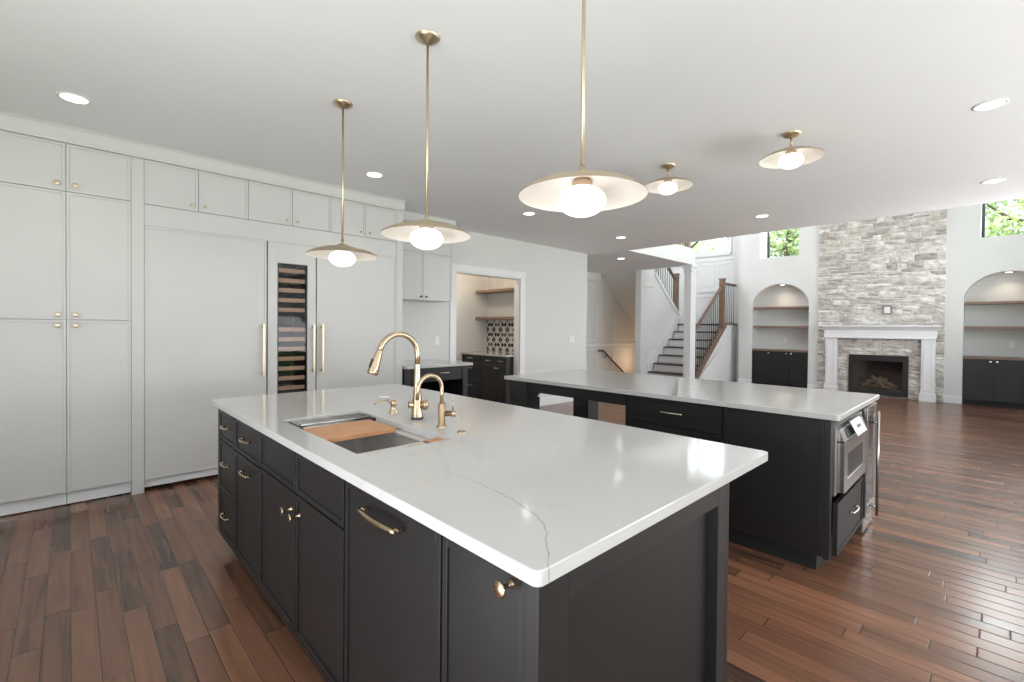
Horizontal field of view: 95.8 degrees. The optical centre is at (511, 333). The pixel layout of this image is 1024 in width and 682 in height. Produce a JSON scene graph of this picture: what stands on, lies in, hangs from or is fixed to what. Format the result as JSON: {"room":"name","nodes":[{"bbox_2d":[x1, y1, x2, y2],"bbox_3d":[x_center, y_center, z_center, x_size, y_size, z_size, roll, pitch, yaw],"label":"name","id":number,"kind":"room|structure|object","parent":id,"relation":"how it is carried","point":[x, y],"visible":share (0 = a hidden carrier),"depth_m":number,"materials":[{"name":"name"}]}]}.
{"room":"kitchen","nodes":[
{"label":"kitchen","id":0,"kind":"room"},
{"bbox_2d":[456,274,487,361],"bbox_3d":[-1.280,-0.158,8.329,2.450,2.810,0.120,0,1,-44],"label":"wall","id":1,"kind":"structure","parent":0,"point":[471,334],"depth_m":8.72,"materials":[{"name":"paint"}]},
{"bbox_2d":[402,231,586,397],"bbox_3d":[-2.156,-0.132,5.626,9.850,2.810,0.120,0,1,-44],"label":"wall","id":2,"kind":"structure","parent":0,"point":[556,278],"depth_m":8.00,"materials":[{"name":"paint"}]},
{"bbox_2d":[144,160,247,219],"bbox_3d":[-2.935,-1.231,4.242,0.748,0.356,0.763,0,1,-44],"label":"upper cabinet","id":3,"kind":"object","parent":2,"relation":"attached to","point":[165,185],"visible":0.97,"depth_m":3.96,"materials":[{"name":"white paint"}]},
{"bbox_2d":[248,181,330,231],"bbox_3d":[-2.387,-1.233,4.765,0.759,0.356,0.763,0,1,-44],"label":"upper cabinet","id":4,"kind":"object","parent":2,"relation":"attached to","point":[267,203],"visible":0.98,"depth_m":4.49,"materials":[{"name":"white paint"}]},
{"bbox_2d":[331,197,396,241],"bbox_3d":[-1.837,-1.234,5.290,0.752,0.356,0.763,0,1,-44],"label":"upper cabinet","id":5,"kind":"object","parent":2,"relation":"attached to","point":[361,220],"visible":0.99,"depth_m":5.01,"materials":[{"name":"white paint"}]},
{"bbox_2d":[403,221,451,302],"bbox_3d":[-1.282,-0.939,6.114,0.988,0.994,0.353,0,1,-44],"label":"upper cabinet","id":6,"kind":"object","parent":2,"relation":"attached to","point":[427,274],"visible":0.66,"depth_m":6.09,"materials":[{"name":"white paint"}]},
{"bbox_2d":[435,337,438,344],"bbox_3d":[-1.065,0.101,6.583,0.070,0.116,0.009,0,1,-44],"label":"wall outlet","id":7,"kind":"object","parent":2,"relation":"attached to","point":[436,338],"visible":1,"depth_m":6.58,"materials":[{"name":"plastic"}]},
{"bbox_2d":[449,263,525,374],"bbox_3d":[-0.392,0.120,7.301,1.575,2.295,0.142,0,1,-44],"label":"trim","id":8,"kind":"structure","parent":2,"relation":"attached to","point":[519,278],"depth_m":7.62,"materials":[{"name":"paint"}]},
{"bbox_2d":[540,396,572,405],"bbox_3d":[0.835,1.192,8.413,1.720,0.145,0.018,0,1,-44],"label":"baseboard","id":9,"kind":"structure","parent":2,"relation":"attached to","point":[544,401],"depth_m":8.32,"materials":[{"name":"paint"}]},
{"bbox_2d":[569,336,573,342],"bbox_3d":[1.116,0.104,8.665,0.162,0.116,0.010,0,1,-44],"label":"light switch","id":10,"kind":"object","parent":2,"relation":"attached to","point":[571,338],"visible":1,"depth_m":8.65,"materials":[{"name":"plastic"}]},
{"bbox_2d":[488,277,513,352],"bbox_3d":[-0.007,-0.150,8.610,0.120,2.810,1.230,0,1,-44],"label":"wall","id":11,"kind":"structure","parent":0,"point":[499,304],"depth_m":8.74,"materials":[{"name":"paint"}]},
{"bbox_2d":[475,317,513,319],"bbox_3d":[-0.168,-0.282,8.467,0.310,0.045,1.208,0,1,-44],"label":"shelf","id":12,"kind":"object","parent":11,"relation":"attached to","point":[476,318],"visible":0.56,"depth_m":8.40,"materials":[{"name":"brown wood"}]},
{"bbox_2d":[476,288,513,293],"bbox_3d":[-0.164,-0.787,8.461,0.310,0.045,1.208,0,1,-44],"label":"shelf","id":13,"kind":"object","parent":11,"relation":"attached to","point":[504,290],"visible":0.56,"depth_m":8.45,"materials":[{"name":"brown wood"}]},
{"bbox_2d":[487,321,513,352],"bbox_3d":[-0.062,0.051,8.569,0.012,0.583,1.220,0,1,-44],"label":"tile backsplash","id":14,"kind":"structure","parent":11,"relation":"attached to","point":[500,334],"depth_m":8.72,"materials":[{"name":"tile"}]},
{"bbox_2d":[0,0,1023,273],"bbox_3d":[1.339,-1.658,4.009,12.680,0.340,10.800,0,1,-44],"label":"ceiling","id":15,"kind":"structure","parent":0,"point":[889,90],"depth_m":2.88,"materials":[{"name":"paint"}]},
{"bbox_2d":[55,91,91,104],"bbox_3d":[-2.805,-1.507,2.966,0.170,0.006,0.170,0,1,-44],"label":"recessed light","id":16,"kind":"object","parent":15,"relation":"in","point":[67,96],"visible":1,"depth_m":2.96,"materials":[{"name":"plastic"}]},
{"bbox_2d":[0,110,455,225],"bbox_3d":[-2.885,-1.467,4.039,6.210,0.115,0.470,0,1,-44],"label":"trim","id":17,"kind":"structure","parent":15,"relation":"attached to","point":[11,122],"depth_m":3.88,"materials":[{"name":"white paint"}]},
{"bbox_2d":[305,99,377,266],"bbox_3d":[-1.102,-0.967,3.014,0.444,1.058,0.444,0,1,-44],"label":"pendant lamp","id":18,"kind":"object","parent":15,"relation":"hanging from","point":[341,255],"visible":1,"depth_m":2.99,"materials":[{"name":"gold metal"}]},
{"bbox_2d":[365,172,383,177],"bbox_3d":[-1.308,-1.512,4.402,0.170,0.006,0.170,0,1,-44],"label":"recessed light","id":19,"kind":"object","parent":15,"relation":"in","point":[370,174],"visible":1,"depth_m":4.39,"materials":[{"name":"plastic"}]},
{"bbox_2d":[381,29,470,249],"bbox_3d":[-0.425,-0.952,2.319,0.444,1.058,0.444,0,1,-44],"label":"pendant lamp","id":20,"kind":"object","parent":15,"relation":"hanging from","point":[425,234],"visible":1,"depth_m":2.31,"materials":[{"name":"gold metal"}]},
{"bbox_2d":[522,212,535,214],"bbox_3d":[0.214,-1.516,5.846,0.170,0.006,0.170,0,1,-44],"label":"recessed light","id":21,"kind":"object","parent":15,"relation":"in","point":[524,213],"visible":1,"depth_m":5.83,"materials":[{"name":"plastic"}]},
{"bbox_2d":[518,0,647,217],"bbox_3d":[0.248,-0.938,1.610,0.444,1.058,0.444,0,1,-44],"label":"pendant lamp","id":22,"kind":"object","parent":15,"relation":"hanging from","point":[583,193],"visible":1,"depth_m":1.60,"materials":[{"name":"gold metal"}]},
{"bbox_2d":[645,163,692,194],"bbox_3d":[1.378,-1.360,4.095,0.416,0.256,0.416,0,1,-44],"label":"flush light","id":23,"kind":"object","parent":15,"relation":"attached to","point":[666,185],"visible":0.99,"depth_m":4.07,"materials":[{"name":"gold metal"}]},
{"bbox_2d":[680,242,690,247],"bbox_3d":[3.054,-2.392,9.503,2.551,1.025,0.142,0,1,-44],"label":"railing","id":24,"kind":"object","parent":15,"relation":"on","point":[689,243],"visible":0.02,"depth_m":10.28,"materials":[{"name":"brown wood"}]},
{"bbox_2d":[755,214,769,217],"bbox_3d":[3.171,-1.491,5.872,0.170,0.006,0.170,0,1,-44],"label":"recessed light","id":25,"kind":"object","parent":15,"relation":"in","point":[763,215],"visible":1,"depth_m":5.88,"materials":[{"name":"plastic"}]},
{"bbox_2d":[759,130,824,168],"bbox_3d":[2.055,-1.346,3.408,0.416,0.256,0.416,0,1,-44],"label":"flush light","id":26,"kind":"object","parent":15,"relation":"attached to","point":[793,157],"visible":1,"depth_m":3.39,"materials":[{"name":"gold metal"}]},
{"bbox_2d":[972,98,1009,111],"bbox_3d":[3.048,-1.457,2.950,0.170,0.006,0.170,0,1,-44],"label":"recessed light","id":27,"kind":"object","parent":15,"relation":"in","point":[995,103],"visible":1,"depth_m":2.94,"materials":[{"name":"plastic"}]},
{"bbox_2d":[981,178,1005,183],"bbox_3d":[4.610,-1.461,4.437,0.170,0.006,0.170,0,1,-44],"label":"recessed light","id":28,"kind":"object","parent":15,"relation":"in","point":[997,180],"visible":1,"depth_m":4.44,"materials":[{"name":"plastic"}]},
{"bbox_2d":[0,397,1023,681],"bbox_3d":[2.730,1.378,5.399,16.600,0.120,10.800,0,1,-44],"label":"floor","id":29,"kind":"structure","parent":0,"point":[146,586],"depth_m":2.43,"materials":[{"name":"brown wood"}]},
{"bbox_2d":[0,130,130,515],"bbox_3d":[-3.547,-0.074,3.681,0.752,2.702,0.763,0,1,-44],"label":"pantry cabinet","id":30,"kind":"object","parent":29,"relation":"on","point":[65,209],"visible":1,"depth_m":3.42,"materials":[{"name":"white paint"}]},
{"bbox_2d":[131,157,143,494],"bbox_3d":[-3.144,-0.064,3.863,0.082,2.700,0.427,0,1,-44],"label":"trim","id":31,"kind":"structure","parent":29,"relation":"on","point":[137,165],"depth_m":3.71,"materials":[{"name":"white paint"}]},
{"bbox_2d":[144,225,266,486],"bbox_3d":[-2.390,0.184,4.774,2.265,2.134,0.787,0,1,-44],"label":"refrigerator","id":32,"kind":"object","parent":29,"relation":"on","point":[205,294],"visible":0.8,"depth_m":3.98,"materials":[{"name":"white paint"}]},
{"bbox_2d":[1,130,396,256],"bbox_3d":[-3.282,-1.156,3.714,5.186,0.554,0.420,0,1,-44],"label":"trim","id":33,"kind":"structure","parent":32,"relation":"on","point":[155,216],"depth_m":4.27,"materials":[{"name":"white paint"}]},
{"bbox_2d":[266,241,315,394],"bbox_3d":[-2.384,0.152,4.779,0.446,2.069,0.787,0,1,-44],"label":"wine refrigerator","id":34,"kind":"object","parent":29,"relation":"on","point":[291,273],"visible":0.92,"depth_m":4.62,"materials":[{"name":"white paint"}]},
{"bbox_2d":[315,254,395,389],"bbox_3d":[-1.893,0.150,5.248,0.896,2.069,0.787,0,1,-44],"label":"freezer","id":35,"kind":"object","parent":29,"relation":"on","point":[356,303],"visible":0.51,"depth_m":4.97,"materials":[{"name":"white paint"}]},
{"bbox_2d":[396,210,402,384],"bbox_3d":[-1.444,-0.069,5.488,0.082,2.700,0.424,0,1,-44],"label":"trim","id":36,"kind":"structure","parent":29,"relation":"on","point":[399,244],"depth_m":5.33,"materials":[{"name":"white paint"}]},
{"bbox_2d":[402,366,467,396],"bbox_3d":[-1.157,0.840,5.949,0.933,0.876,0.782,0,1,-44],"label":"desk","id":37,"kind":"object","parent":29,"relation":"on","point":[454,379],"visible":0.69,"depth_m":5.92,"materials":[{"name":"grey paint"}]},
{"bbox_2d":[402,359,472,368],"bbox_3d":[-1.138,0.384,5.951,0.966,0.033,0.828,0,1,-44],"label":"countertop","id":38,"kind":"structure","parent":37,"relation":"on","point":[433,363],"depth_m":5.80,"materials":[{"name":"white stone"}]},
{"bbox_2d":[218,409,728,681],"bbox_3d":[-0.563,0.890,2.180,0.968,0.878,2.695,0,1,-44],"label":"kitchen island","id":39,"kind":"object","parent":29,"relation":"on","point":[369,592],"visible":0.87,"depth_m":1.35,"materials":[{"name":"grey paint"}]},
{"bbox_2d":[212,384,767,586],"bbox_3d":[-0.442,0.434,2.275,1.256,0.032,2.735,0,1,-44],"label":"island countertop","id":40,"kind":"structure","parent":39,"relation":"on","point":[537,495],"depth_m":1.48,"materials":[{"name":"white stone"}]},
{"bbox_2d":[333,428,428,453],"bbox_3d":[-0.674,0.582,2.055,0.421,0.259,0.866,0,1,-44],"label":"sink","id":41,"kind":"object","parent":40,"relation":"in","point":[400,437],"visible":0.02,"depth_m":2.33,"materials":[{"name":"metal"}]},
{"bbox_2d":[287,413,375,428],"bbox_3d":[-0.892,0.429,2.283,0.389,0.037,0.178,0,1,-44],"label":"drying rack","id":42,"kind":"object","parent":41,"relation":"on","point":[325,421],"visible":0.62,"depth_m":2.25,"materials":[{"name":"silver metal"}]},
{"bbox_2d":[303,419,395,442],"bbox_3d":[-0.750,0.440,2.103,0.350,0.022,0.255,0,1,-44],"label":"cutting board","id":43,"kind":"object","parent":41,"relation":"on","point":[364,428],"visible":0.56,"depth_m":2.08,"materials":[{"name":"brown wood"}]},
{"bbox_2d":[374,399,397,413],"bbox_3d":[-0.649,0.375,2.400,0.128,0.080,0.050,0,1,-44],"label":"soap dispenser","id":44,"kind":"object","parent":40,"relation":"on","point":[393,410],"visible":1,"depth_m":2.41,"materials":[{"name":"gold metal"}]},
{"bbox_2d":[367,331,428,419],"bbox_3d":[-0.534,0.203,2.196,0.317,0.430,0.093,0,1,-44],"label":"kitchen faucet","id":45,"kind":"object","parent":40,"relation":"on","point":[416,405],"visible":0.98,"depth_m":2.25,"materials":[{"name":"gold metal"}]},
{"bbox_2d":[411,364,422,417],"bbox_3d":[-0.465,0.277,2.273,0.057,0.258,0.057,0,1,-44],"label":"faucet","id":46,"kind":"object","parent":45,"relation":"attached to","point":[416,405],"depth_m":2.26,"materials":[{"name":"gold metal"}]},
{"bbox_2d":[415,373,455,427],"bbox_3d":[-0.343,0.298,2.070,0.195,0.246,0.069,0,1,-27],"label":"filter faucet","id":47,"kind":"object","parent":40,"relation":"on","point":[442,412],"visible":1,"depth_m":2.08,"materials":[{"name":"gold metal"}]},
{"bbox_2d":[436,403,446,427],"bbox_3d":[-0.318,0.367,2.096,0.048,0.108,0.048,0,1,-44],"label":"faucet","id":48,"kind":"object","parent":47,"relation":"attached to","point":[442,412],"depth_m":2.08,"materials":[{"name":"gold metal"}]},
{"bbox_2d":[462,354,513,404],"bbox_3d":[-0.307,0.818,8.349,0.659,0.876,1.216,0,1,-44],"label":"base cabinet","id":49,"kind":"object","parent":29,"relation":"on","point":[486,381],"visible":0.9,"depth_m":8.01,"materials":[{"name":"grey paint"}]},
{"bbox_2d":[461,351,513,356],"bbox_3d":[-0.289,0.362,8.354,0.637,0.033,1.223,0,1,-44],"label":"countertop","id":50,"kind":"structure","parent":49,"relation":"on","point":[484,353],"depth_m":8.21,"materials":[{"name":"white stone"}]},
{"bbox_2d":[511,380,862,569],"bbox_3d":[1.281,0.886,3.816,1.182,0.878,2.615,0,1,-44],"label":"kitchen island","id":51,"kind":"object","parent":29,"relation":"on","point":[785,507],"visible":0.55,"depth_m":2.78,"materials":[{"name":"grey paint"}]},
{"bbox_2d":[504,369,878,420],"bbox_3d":[1.273,0.430,3.842,1.215,0.032,2.643,0,1,-44],"label":"island countertop","id":52,"kind":"structure","parent":51,"relation":"on","point":[832,405],"depth_m":3.37,"materials":[{"name":"white stone"}]},
{"bbox_2d":[832,411,865,496],"bbox_3d":[1.931,0.690,2.916,0.713,0.413,0.385,0,1,-44],"label":"microwave","id":53,"kind":"object","parent":51,"relation":"in","point":[849,449],"visible":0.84,"depth_m":2.64,"materials":[{"name":"silver metal"}]},
{"bbox_2d":[850,416,866,435],"bbox_3d":[2.085,0.552,2.785,0.260,0.080,0.042,0,1,-44],"label":"paper tag","id":54,"kind":"object","parent":53,"relation":"hanging from","point":[857,423],"visible":1,"depth_m":2.77,"materials":[{"name":"white paper"}]},
{"bbox_2d":[682,264,698,377],"bbox_3d":[3.973,-0.134,10.357,0.330,2.804,0.240,0,1,-44],"label":"column","id":55,"kind":"structure","parent":29,"relation":"on","point":[689,270],"depth_m":10.28,"materials":[{"name":"paint"}]},
{"bbox_2d":[648,323,736,381],"bbox_3d":[4.246,0.499,12.318,3.250,1.574,2.540,0,1,-44],"label":"staircase","id":56,"kind":"structure","parent":29,"relation":"on","point":[719,364],"depth_m":11.59,"materials":[{"name":"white wood"}]},
{"bbox_2d":[695,278,735,374],"bbox_3d":[4.895,-0.102,11.252,2.620,2.557,0.142,0,1,-44],"label":"stair railing","id":57,"kind":"object","parent":56,"relation":"on","point":[721,291],"visible":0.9,"depth_m":11.38,"materials":[{"name":"brown wood"}]},
{"bbox_2d":[752,348,807,387],"bbox_3d":[6.489,0.827,11.157,0.443,0.905,1.201,0,1,-44],"label":"base cabinet","id":58,"kind":"object","parent":29,"relation":"on","point":[778,368],"depth_m":11.01,"materials":[{"name":"grey paint"}]},
{"bbox_2d":[855,402,879,533],"bbox_3d":[2.350,0.905,3.299,0.340,0.846,0.416,0,1,-44],"label":"beverage refrigerator","id":59,"kind":"object","parent":29,"relation":"on","point":[870,501],"visible":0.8,"depth_m":3.16,"materials":[{"name":"silver metal"}]},
{"bbox_2d":[819,325,941,402],"bbox_3d":[7.503,0.563,9.553,0.200,1.490,1.973,0,1,-44],"label":"fireplace mantel","id":60,"kind":"object","parent":29,"relation":"on","point":[928,334],"visible":0.94,"depth_m":9.33,"materials":[{"name":"paint"}]},
{"bbox_2d":[819,325,941,326],"bbox_3d":[7.509,-0.164,9.544,0.200,0.035,1.973,0,1,-44],"label":"mantel shelf","id":61,"kind":"object","parent":60,"relation":"attached to","point":[819,325],"depth_m":9.42,"materials":[{"name":"paint"}]},
{"bbox_2d":[962,355,1023,408],"bbox_3d":[9.050,0.882,8.473,0.443,0.905,1.142,0,1,-44],"label":"base cabinet","id":62,"kind":"object","parent":29,"relation":"on","point":[986,382],"depth_m":8.46,"materials":[{"name":"grey paint"}]},
{"bbox_2d":[601,270,635,324],"bbox_3d":[3.399,-0.963,12.461,1.970,1.800,1.120,0,1,-44],"label":"wall","id":63,"kind":"structure","parent":0,"point":[622,284],"depth_m":12.24,"materials":[{"name":"paint"}]},
{"bbox_2d":[586,269,659,372],"bbox_3d":[2.494,-0.971,12.482,6.350,6.800,0.160,0,1,-44],"label":"wall","id":64,"kind":"structure","parent":0,"point":[624,328],"depth_m":12.44,"materials":[{"name":"paint"}]},
{"bbox_2d":[586,272,634,370],"bbox_3d":[2.434,-0.174,12.295,6.000,2.810,0.050,0,1,-44],"label":"trim","id":65,"kind":"structure","parent":64,"relation":"attached to","point":[590,275],"depth_m":12.12,"materials":[{"name":"paint"}]},
{"bbox_2d":[598,350,623,371],"bbox_3d":[2.732,0.798,12.559,1.334,0.785,0.100,0,1,-44],"label":"handrail","id":66,"kind":"object","parent":64,"relation":"attached to","point":[607,355],"visible":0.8,"depth_m":12.46,"materials":[{"name":"brown wood"}]},
{"bbox_2d":[643,269,678,373],"bbox_3d":[3.804,-0.329,12.003,1.960,3.150,0.120,0,1,-44],"label":"wall","id":67,"kind":"structure","parent":0,"point":[658,312],"depth_m":11.72,"materials":[{"name":"paint"}]},
{"bbox_2d":[635,270,679,373],"bbox_3d":[3.799,-0.168,11.995,1.980,2.829,0.170,0,1,-44],"label":"trim","id":68,"kind":"structure","parent":67,"relation":"attached to","point":[639,301],"depth_m":11.34,"materials":[{"name":"paint"}]},
{"bbox_2d":[626,244,694,269],"bbox_3d":[2.660,-1.720,9.895,2.720,0.355,1.310,0,1,-44],"label":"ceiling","id":69,"kind":"structure","parent":67,"relation":"attached to","point":[678,253],"depth_m":9.67,"materials":[{"name":"paint"}]},
{"bbox_2d":[658,268,679,310],"bbox_3d":[4.048,-1.482,12.212,1.326,1.855,0.152,0,1,-44],"label":"stair railing","id":70,"kind":"object","parent":67,"relation":"on","point":[675,276],"visible":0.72,"depth_m":12.55,"materials":[{"name":"brown wood"}]},
{"bbox_2d":[659,237,733,323],"bbox_3d":[5.546,-1.556,13.447,0.200,5.600,2.640,0,1,-44],"label":"wall","id":71,"kind":"structure","parent":0,"point":[704,277],"depth_m":13.25,"materials":[{"name":"paint"}]},
{"bbox_2d":[662,237,733,319],"bbox_3d":[5.447,-2.182,13.368,0.050,3.550,2.600,0,1,-44],"label":"trim","id":72,"kind":"structure","parent":71,"relation":"attached to","point":[729,238],"depth_m":13.11,"materials":[{"name":"paint"}]},
{"bbox_2d":[695,237,727,254],"bbox_3d":[5.496,-3.082,13.437,0.060,1.550,1.560,0,1,-44],"label":"window","id":73,"kind":"structure","parent":71,"relation":"in","point":[701,252],"depth_m":13.22,"materials":[{"name":"paint"}]},
{"bbox_2d":[734,236,739,381],"bbox_3d":[6.141,-1.537,12.259,0.580,5.600,0.300,0,1,-44],"label":"wall","id":74,"kind":"structure","parent":0,"point":[736,238],"depth_m":12.12,"materials":[{"name":"paint"}]},
{"bbox_2d":[738,204,1023,398],"bbox_3d":[7.870,-1.493,9.854,0.600,5.600,5.570,0,1,-44],"label":"wall","id":75,"kind":"structure","parent":0,"point":[976,265],"depth_m":8.89,"materials":[{"name":"paint"}]},
{"bbox_2d":[767,232,769,257],"bbox_3d":[6.752,-2.751,11.384,0.060,1.840,0.835,0,1,-44],"label":"window","id":76,"kind":"structure","parent":75,"relation":"in","point":[768,239],"depth_m":11.65,"materials":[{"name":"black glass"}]},
{"bbox_2d":[753,306,808,309],"bbox_3d":[6.526,-0.625,11.163,0.375,0.048,1.201,0,1,-44],"label":"niche shelf","id":77,"kind":"object","parent":75,"relation":"attached to","point":[785,307],"visible":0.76,"depth_m":10.98,"materials":[{"name":"brown wood"}]},
{"bbox_2d":[753,326,808,327],"bbox_3d":[6.522,-0.165,11.168,0.375,0.048,1.201,0,1,-44],"label":"niche shelf","id":78,"kind":"object","parent":75,"relation":"attached to","point":[753,326],"visible":0.76,"depth_m":11.02,"materials":[{"name":"brown wood"}]},
{"bbox_2d":[738,378,961,403],"bbox_3d":[7.623,1.235,9.674,0.018,0.145,5.570,0,1,-44],"label":"baseboard","id":79,"kind":"structure","parent":75,"relation":"attached to","point":[947,398],"depth_m":8.90,"materials":[{"name":"paint"}]},
{"bbox_2d":[817,208,947,402],"bbox_3d":[7.609,-1.487,9.634,0.075,5.590,2.098,0,1,-44],"label":"stone chimney","id":80,"kind":"object","parent":75,"relation":"attached to","point":[898,261],"visible":0.59,"depth_m":9.53,"materials":[{"name":"grey stone"}]},
{"bbox_2d":[848,354,908,397],"bbox_3d":[7.781,0.855,9.803,0.570,0.825,0.980,0,1,-44],"label":"gas fireplace","id":81,"kind":"object","parent":80,"relation":"in","point":[885,375],"visible":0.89,"depth_m":9.84,"materials":[{"name":"black metal"}]},
{"bbox_2d":[882,305,891,314],"bbox_3d":[7.689,-0.490,9.489,0.020,0.184,0.154,0,1,-44],"label":"wall plate","id":82,"kind":"object","parent":80,"relation":"attached to","point":[887,309],"visible":1,"depth_m":9.48,"materials":[{"name":"plastic"}]},
{"bbox_2d":[981,203,984,237],"bbox_3d":[9.356,-2.695,8.655,0.060,1.840,0.791,0,1,-44],"label":"window","id":83,"kind":"structure","parent":75,"relation":"in","point":[983,205],"depth_m":8.91,"materials":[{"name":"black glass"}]},
{"bbox_2d":[964,301,1023,304],"bbox_3d":[9.088,-0.570,8.479,0.375,0.048,1.142,0,1,-44],"label":"niche shelf","id":84,"kind":"object","parent":75,"relation":"attached to","point":[985,302],"visible":1,"depth_m":8.51,"materials":[{"name":"brown wood"}]},
{"bbox_2d":[964,326,1023,328],"bbox_3d":[9.084,-0.110,8.485,0.375,0.048,1.142,0,1,-44],"label":"niche shelf","id":85,"kind":"object","parent":75,"relation":"attached to","point":[965,327],"visible":1,"depth_m":8.48,"materials":[{"name":"brown wood"}]},
{"bbox_2d":[1009,341,1014,347],"bbox_3d":[9.255,0.195,8.576,0.009,0.116,0.070,0,1,-44],"label":"wall outlet","id":86,"kind":"object","parent":75,"relation":"attached to","point":[1011,343],"visible":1,"depth_m":8.57,"materials":[{"name":"plastic"}]},
{"bbox_3d":[1.957,1.844,8.818,75.000,0.050,70.000,0,1,-44],"label":"ground","id":87,"kind":"structure","parent":0,"visible":0},
{"bbox_2d":[678,238,726,252],"bbox_3d":[7.915,-2.993,20.876,6.068,9.447,5.131,0,1,-2],"label":"leafy tree","id":88,"kind":"object","parent":87,"relation":"on","point":[695,243],"visible":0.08,"depth_m":21.05,"materials":[{"name":"green plant"}]},
{"bbox_2d":[770,228,798,257],"bbox_3d":[10.489,-2.158,17.360,4.276,7.907,4.082,1,1,20],"label":"leafy tree","id":89,"kind":"object","parent":87,"relation":"on","point":[791,238],"visible":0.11,"depth_m":17.15,"materials":[{"name":"green plant"}]},
{"bbox_2d":[985,198,1023,236],"bbox_3d":[13.812,-2.251,12.704,6.069,8.265,5.785,0,1,-44],"label":"leafy tree","id":90,"kind":"object","parent":87,"relation":"on","point":[1020,202],"visible":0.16,"depth_m":12.30,"materials":[{"name":"green plant"}]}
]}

